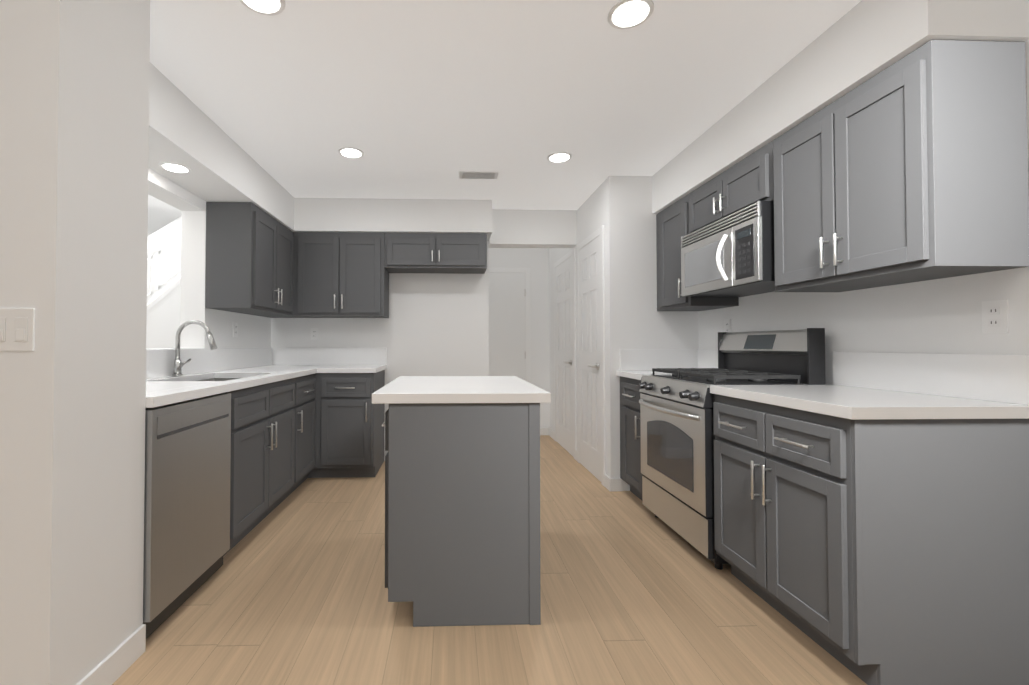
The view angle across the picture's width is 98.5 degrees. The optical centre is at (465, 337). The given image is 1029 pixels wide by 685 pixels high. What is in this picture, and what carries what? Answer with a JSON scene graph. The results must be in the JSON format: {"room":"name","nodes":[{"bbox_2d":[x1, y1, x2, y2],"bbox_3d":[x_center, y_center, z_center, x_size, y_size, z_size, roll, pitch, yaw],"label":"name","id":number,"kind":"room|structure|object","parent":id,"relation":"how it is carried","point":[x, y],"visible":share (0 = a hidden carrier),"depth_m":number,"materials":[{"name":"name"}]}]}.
{"room":"kitchen","nodes":[
{"label":"kitchen","id":0,"kind":"room"},
{"bbox_2d":[0,0,149,684],"bbox_3d":[-1.573,-0.072,1.443,0.780,2.450,0.380,0,-1,-2],"label":"wall","id":1,"kind":"structure","parent":0,"point":[74,115],"depth_m":1.32,"materials":[{"name":"white paint"}]},
{"bbox_2d":[0,308,34,350],"bbox_3d":[-1.294,-0.022,1.255,0.122,0.122,0.010,0,-1,-2],"label":"light switch","id":2,"kind":"object","parent":1,"relation":"attached to","point":[17,325],"visible":1,"depth_m":1.25,"materials":[{"name":"white plastic"}]},
{"bbox_2d":[76,624,145,684],"bbox_3d":[-1.177,1.103,1.429,0.013,0.100,0.392,0,-1,-2],"label":"baseboard","id":3,"kind":"structure","parent":1,"relation":"attached to","point":[111,668],"depth_m":1.49,"materials":[{"name":"white wood"}]},
{"bbox_2d":[148,168,270,348],"bbox_3d":[-1.928,-0.046,2.947,0.170,2.450,2.650,0,-1,-2],"label":"wall","id":4,"kind":"structure","parent":0,"point":[254,331],"depth_m":3.13,"materials":[{"name":"white paint"}]},
{"bbox_2d":[233,322,237,336],"bbox_3d":[-1.858,-0.061,3.565,0.008,0.116,0.072,0,-1,-2],"label":"outlet","id":5,"kind":"object","parent":4,"relation":"attached to","point":[235,329],"visible":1,"depth_m":3.56,"materials":[{"name":"white plastic"}]},
{"bbox_2d":[205,202,296,317],"bbox_3d":[-1.690,-0.580,3.534,0.338,0.758,0.790,0,-1,-2],"label":"upper cabinet","id":6,"kind":"object","parent":4,"relation":"attached to","point":[260,262],"depth_m":3.15,"materials":[{"name":"grey wood"}]},
{"bbox_2d":[271,241,488,460],"bbox_3d":[-0.913,-0.022,4.355,2.290,2.450,0.100,0,-1,-2],"label":"wall","id":7,"kind":"structure","parent":0,"point":[435,324],"depth_m":4.32,"materials":[{"name":"white paint"}]},
{"bbox_2d":[311,328,317,339],"bbox_3d":[-1.466,-0.034,4.283,0.072,0.116,0.008,0,-1,-2],"label":"outlet","id":8,"kind":"object","parent":7,"relation":"attached to","point":[314,333],"visible":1,"depth_m":4.28,"materials":[{"name":"white plastic"}]},
{"bbox_2d":[297,232,388,317],"bbox_3d":[-1.150,-0.570,4.136,0.820,0.758,0.338,0,-1,-2],"label":"upper cabinet","id":9,"kind":"object","parent":7,"relation":"attached to","point":[340,274],"depth_m":3.97,"materials":[{"name":"grey wood"}]},
{"bbox_2d":[385,233,444,272],"bbox_3d":[-0.478,-0.790,4.161,0.520,0.318,0.338,0,-1,-2],"label":"upper cabinet","id":10,"kind":"object","parent":7,"relation":"attached to","point":[404,252],"depth_m":4.00,"materials":[{"name":"grey wood"}]},
{"bbox_2d":[445,233,486,273],"bbox_3d":[-0.067,-0.789,4.175,0.522,0.318,0.338,0,-1,-2],"label":"upper cabinet","id":11,"kind":"object","parent":7,"relation":"attached to","point":[465,253],"depth_m":4.01,"materials":[{"name":"grey wood"}]},
{"bbox_2d":[112,435,866,684],"bbox_3d":[-1.038,1.206,1.578,6.040,0.100,8.100,0,-1,-2],"label":"floor","id":12,"kind":"structure","parent":0,"point":[292,590],"depth_m":1.82,"materials":[{"name":"brown wood"}]},
{"bbox_2d":[146,217,180,348],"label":"window","id":13,"kind":"structure","parent":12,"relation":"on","point":[163,279],"depth_m":3.89,"materials":[{"name":"white glass"}]},
{"bbox_2d":[143,393,230,638],"bbox_3d":[-1.476,0.718,1.924,0.606,0.888,0.590,0,-1,-2],"label":"dishwasher","id":14,"kind":"object","parent":12,"relation":"on","point":[187,497],"visible":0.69,"depth_m":1.84,"materials":[{"name":"silver metal"}]},
{"bbox_2d":[199,373,318,509],"bbox_3d":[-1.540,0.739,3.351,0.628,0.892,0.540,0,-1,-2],"label":"base cabinet","id":15,"kind":"object","parent":12,"relation":"on","point":[289,436],"depth_m":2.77,"materials":[{"name":"grey wood"}]},
{"bbox_2d":[145,348,320,407],"bbox_3d":[-1.511,0.182,2.956,0.660,0.206,2.646,0,-1,-2],"label":"countertop","id":16,"kind":"structure","parent":15,"relation":"on","point":[250,367],"depth_m":2.96,"materials":[{"name":"white stone"}]},
{"bbox_2d":[172,320,216,375],"bbox_3d":[-1.673,0.067,2.766,0.266,0.347,0.130,0,-1,-2],"label":"pull-down faucet","id":17,"kind":"object","parent":16,"relation":"on","point":[178,366],"visible":0.96,"depth_m":2.72,"materials":[{"name":"silver metal"}]},
{"bbox_2d":[202,379,233,380],"bbox_3d":[-1.525,0.379,2.717,0.424,0.192,0.714,0,-1,-2],"label":"undermount sink","id":18,"kind":"object","parent":16,"relation":"in","point":[217,379],"depth_m":3.06,"materials":[{"name":"silver metal"}]},
{"bbox_2d":[319,370,384,477],"bbox_3d":[-1.021,0.750,3.972,0.490,0.892,0.628,0,-1,-2],"label":"base cabinet","id":19,"kind":"object","parent":12,"relation":"on","point":[351,431],"depth_m":3.67,"materials":[{"name":"grey wood"}]},
{"bbox_2d":[321,348,386,372],"bbox_3d":[-0.985,0.199,3.979,0.458,0.206,0.636,0,-1,-2],"label":"countertop","id":20,"kind":"structure","parent":19,"relation":"on","point":[333,360],"depth_m":4.27,"materials":[{"name":"white stone"}]},
{"bbox_2d":[382,403,540,626],"bbox_3d":[-0.045,0.721,2.240,0.668,0.893,0.938,0,-1,-2],"label":"base cabinet","id":21,"kind":"object","parent":12,"relation":"on","point":[462,514],"visible":0.98,"depth_m":1.78,"materials":[{"name":"grey wood"}]},
{"bbox_2d":[372,376,550,403],"bbox_3d":[-0.029,0.253,2.258,0.720,0.040,0.980,0,-1,-2],"label":"countertop","id":22,"kind":"structure","parent":21,"relation":"on","point":[456,389],"depth_m":1.84,"materials":[{"name":"white stone"}]},
{"bbox_2d":[620,376,642,499],"bbox_3d":[1.489,0.739,3.185,0.680,0.888,0.466,0,-1,-2],"label":"base cabinet","id":23,"kind":"object","parent":12,"relation":"on","point":[631,475],"visible":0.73,"depth_m":3.18,"materials":[{"name":"grey wood"}]},
{"bbox_2d":[617,349,717,379],"bbox_3d":[1.505,0.191,3.194,0.649,0.206,0.466,0,-1,-2],"label":"countertop","id":24,"kind":"structure","parent":23,"relation":"on","point":[637,364],"depth_m":3.40,"materials":[{"name":"white stone"}]},
{"bbox_2d":[638,328,825,569],"bbox_3d":[1.452,0.566,2.571,0.689,1.213,0.756,0,-1,-2],"label":"gas range","id":25,"kind":"object","parent":12,"relation":"on","point":[677,435],"visible":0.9,"depth_m":2.42,"materials":[{"name":"silver metal"}]},
{"bbox_2d":[713,394,1028,684],"bbox_3d":[1.534,0.716,1.808,0.680,0.888,0.761,0,-1,-2],"label":"base cabinet","id":26,"kind":"object","parent":12,"relation":"on","point":[882,552],"visible":0.96,"depth_m":1.44,"materials":[{"name":"grey wood"}]},
{"bbox_2d":[710,352,1028,419],"bbox_3d":[1.550,0.168,1.810,0.649,0.206,0.776,0,-1,-2],"label":"countertop","id":27,"kind":"structure","parent":26,"relation":"on","point":[876,385],"depth_m":1.65,"materials":[{"name":"white stone"}]},
{"bbox_2d":[148,0,860,233],"bbox_3d":[-1.038,-1.344,1.622,6.040,0.100,8.100,0,-1,-2],"label":"ceiling","id":28,"kind":"structure","parent":0,"point":[420,99],"depth_m":2.23,"materials":[{"name":"white paint"}]},
{"bbox_2d":[148,62,294,231],"bbox_3d":[-1.673,-1.122,2.973,0.340,0.298,2.650,0,-1,-2],"label":"ceiling soffit","id":29,"kind":"structure","parent":28,"relation":"attached to","point":[216,159],"depth_m":2.62,"materials":[{"name":"white paint"}]},
{"bbox_2d":[159,162,191,173],"bbox_3d":[-1.674,-0.977,2.545,0.160,0.006,0.160,0,-1,-2],"label":"light","id":30,"kind":"object","parent":29,"relation":"attached to","point":[175,167],"visible":1,"depth_m":2.53,"materials":[{"name":"white"}]},
{"bbox_2d":[239,0,284,15],"bbox_3d":[-0.780,-1.290,1.679,0.176,0.006,0.176,0,-1,-2],"label":"recessed light","id":31,"kind":"object","parent":28,"relation":"in","point":[269,7],"visible":1,"depth_m":1.71,"materials":[{"name":"white"}]},
{"bbox_2d":[338,147,363,157],"bbox_3d":[-0.784,-1.267,3.030,0.176,0.006,0.176,0,-1,-2],"label":"recessed light","id":32,"kind":"object","parent":28,"relation":"in","point":[350,152],"visible":1,"depth_m":3.01,"materials":[{"name":"white"}]},
{"bbox_2d":[294,198,491,240],"bbox_3d":[-0.651,-1.102,4.157,1.780,0.298,0.350,0,-1,-2],"label":"ceiling soffit","id":33,"kind":"structure","parent":28,"relation":"attached to","point":[369,215],"depth_m":3.98,"materials":[{"name":"white paint"}]},
{"bbox_2d":[459,171,498,178],"bbox_3d":[0.103,-1.259,3.429,0.300,0.007,0.140,0,-1,-2],"label":"ceiling vent","id":34,"kind":"object","parent":28,"relation":"in","point":[475,175],"visible":1,"depth_m":3.42,"materials":[{"name":"white metal"}]},
{"bbox_2d":[547,152,571,162],"bbox_3d":[0.664,-1.265,3.107,0.176,0.006,0.176,0,-1,-2],"label":"recessed light","id":35,"kind":"object","parent":28,"relation":"in","point":[559,157],"visible":1,"depth_m":3.10,"materials":[{"name":"white"}]},
{"bbox_2d":[607,0,653,29],"bbox_3d":[0.658,-1.288,1.756,0.176,0.006,0.176,0,-1,-2],"label":"recessed light","id":36,"kind":"object","parent":28,"relation":"in","point":[625,14],"visible":1,"depth_m":1.75,"materials":[{"name":"white"}]},
{"bbox_2d":[652,0,1028,213],"bbox_3d":[1.676,-1.131,2.459,0.360,0.298,1.995,0,-1,-2],"label":"ceiling soffit","id":37,"kind":"structure","parent":28,"relation":"attached to","point":[859,43],"depth_m":1.82,"materials":[{"name":"white paint"}]},
{"bbox_2d":[489,248,549,426],"bbox_3d":[0.034,-0.002,5.536,2.040,2.450,0.100,0,-1,-2],"label":"wall","id":38,"kind":"structure","parent":0,"point":[535,261],"depth_m":5.52,"materials":[{"name":"white paint"}]},
{"bbox_2d":[489,273,525,380],"bbox_3d":[0.377,0.201,5.463,0.760,2.018,0.060,0,-1,-2],"label":"door","id":39,"kind":"structure","parent":38,"relation":"in","point":[507,324],"depth_m":5.50,"materials":[{"name":"white wood"}]},
{"bbox_2d":[489,268,530,382],"bbox_3d":[0.376,0.177,5.487,0.880,2.090,0.016,0,-1,-2],"label":"door frame","id":40,"kind":"structure","parent":38,"relation":"attached to","point":[528,316],"depth_m":5.50,"materials":[{"name":"white"}]},
{"bbox_2d":[540,427,548,434],"bbox_3d":[0.938,1.172,5.489,0.235,0.100,0.013,0,-1,-2],"label":"baseboard","id":41,"kind":"structure","parent":38,"relation":"attached to","point":[544,430],"depth_m":5.49,"materials":[{"name":"white wood"}]},
{"bbox_2d":[489,209,576,247],"bbox_3d":[0.662,-1.077,4.389,0.860,0.340,0.170,0,-1,-2],"label":"wall","id":42,"kind":"structure","parent":0,"point":[516,228],"depth_m":4.31,"materials":[{"name":"white paint"}]},
{"bbox_2d":[549,176,698,490],"bbox_3d":[1.488,-0.019,4.533,0.800,2.450,2.200,0,-1,-2],"label":"wall","id":43,"kind":"structure","parent":0,"point":[619,208],"depth_m":3.44,"materials":[{"name":"white paint"}]},
{"bbox_2d":[549,427,553,438],"bbox_3d":[1.054,1.170,5.350,0.013,0.100,0.300,0,-1,-2],"label":"baseboard","id":44,"kind":"structure","parent":43,"relation":"attached to","point":[551,433],"depth_m":5.35,"materials":[{"name":"white wood"}]},
{"bbox_2d":[555,255,573,456],"bbox_3d":[1.045,0.189,4.776,0.068,2.018,0.760,0,-1,-2],"label":"hall door","id":45,"kind":"structure","parent":43,"relation":"in","point":[564,344],"depth_m":4.74,"materials":[{"name":"white wood"}]},
{"bbox_2d":[554,248,576,459],"bbox_3d":[1.071,0.165,4.777,0.016,2.090,0.880,0,-1,-2],"label":"door frame","id":46,"kind":"structure","parent":43,"relation":"attached to","point":[566,256],"depth_m":4.38,"materials":[{"name":"white wood"}]},
{"bbox_2d":[579,235,600,480],"bbox_3d":[1.073,0.174,3.896,0.068,2.018,0.620,0,-1,-2],"label":"pantry door","id":47,"kind":"structure","parent":43,"relation":"in","point":[589,369],"depth_m":3.86,"materials":[{"name":"white wood"}]},
{"bbox_2d":[576,225,605,485],"bbox_3d":[1.100,0.150,3.897,0.016,2.090,0.740,0,-1,-2],"label":"door frame","id":48,"kind":"structure","parent":43,"relation":"attached to","point":[592,236],"depth_m":3.56,"materials":[{"name":"white wood"}]},
{"bbox_2d":[604,474,610,490],"bbox_3d":[1.116,1.137,3.449,0.013,0.100,0.123,0,-1,-2],"label":"baseboard","id":49,"kind":"structure","parent":43,"relation":"attached to","point":[607,482],"depth_m":3.44,"materials":[{"name":"white wood"}]},
{"bbox_2d":[611,478,622,490],"bbox_3d":[1.168,1.137,3.396,0.088,0.100,0.013,0,-1,-2],"label":"baseboard","id":50,"kind":"structure","parent":43,"relation":"attached to","point":[616,484],"depth_m":3.39,"materials":[{"name":"white wood"}]},
{"bbox_2d":[698,39,1028,384],"bbox_3d":[1.966,-0.086,0.597,0.100,2.450,5.700,0,-1,-2],"label":"wall","id":51,"kind":"structure","parent":0,"point":[942,315],"depth_m":1.89,"materials":[{"name":"white paint"}]},
{"bbox_2d":[656,197,738,310],"bbox_3d":[1.656,-0.586,3.202,0.348,0.758,0.486,0,-1,-2],"label":"upper cabinet","id":52,"kind":"object","parent":51,"relation":"attached to","point":[670,221],"depth_m":3.17,"materials":[{"name":"grey wood"}]},
{"bbox_2d":[684,179,711,235],"bbox_3d":[1.671,-0.825,2.747,0.348,0.296,0.430,0,-1,-2],"label":"upper cabinet","id":53,"kind":"object","parent":51,"relation":"attached to","point":[698,203],"depth_m":2.83,"materials":[{"name":"grey wood"}]},
{"bbox_2d":[724,319,730,331],"bbox_3d":[1.831,-0.069,3.074,0.008,0.116,0.072,0,-1,-2],"label":"electrical outlet","id":54,"kind":"object","parent":51,"relation":"attached to","point":[727,325],"visible":0.83,"depth_m":3.07,"materials":[{"name":"white plastic"}]},
{"bbox_2d":[712,146,763,222],"bbox_3d":[1.681,-0.830,2.417,0.348,0.296,0.430,0,-1,-2],"label":"upper cabinet","id":55,"kind":"object","parent":51,"relation":"attached to","point":[741,185],"depth_m":2.43,"materials":[{"name":"grey wood"}]},
{"bbox_2d":[681,201,774,296],"bbox_3d":[1.617,-0.476,2.575,0.466,0.403,0.738,0,-1,-2],"label":"microwave","id":56,"kind":"object","parent":55,"relation":"attached to","point":[731,255],"visible":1,"depth_m":2.43,"materials":[{"name":"silver metal"}]},
{"bbox_2d":[764,40,1028,291],"bbox_3d":[1.700,-0.609,1.833,0.348,0.758,0.726,0,-1,-2],"label":"upper cabinet","id":57,"kind":"object","parent":51,"relation":"attached to","point":[911,167],"depth_m":1.53,"materials":[{"name":"grey wood"}]},
{"bbox_2d":[982,300,1008,332],"bbox_3d":[1.880,-0.073,1.565,0.008,0.116,0.072,0,-1,-2],"label":"outlet","id":58,"kind":"object","parent":51,"relation":"attached to","point":[994,316],"visible":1,"depth_m":1.56,"materials":[{"name":"white plastic"}]},
{"bbox_3d":[-1.909,0.624,2.360,0.170,1.090,1.500,0,-1,-2],"label":"wall","id":59,"kind":"structure","parent":0,"visible":0},
{"bbox_2d":[146,348,203,349],"bbox_3d":[-1.916,0.071,2.370,0.185,0.015,1.498,0,-1,-2],"label":"sill","id":60,"kind":"structure","parent":59,"relation":"on","point":[170,348],"depth_m":2.81,"materials":[{"name":"white stone"}]}
]}

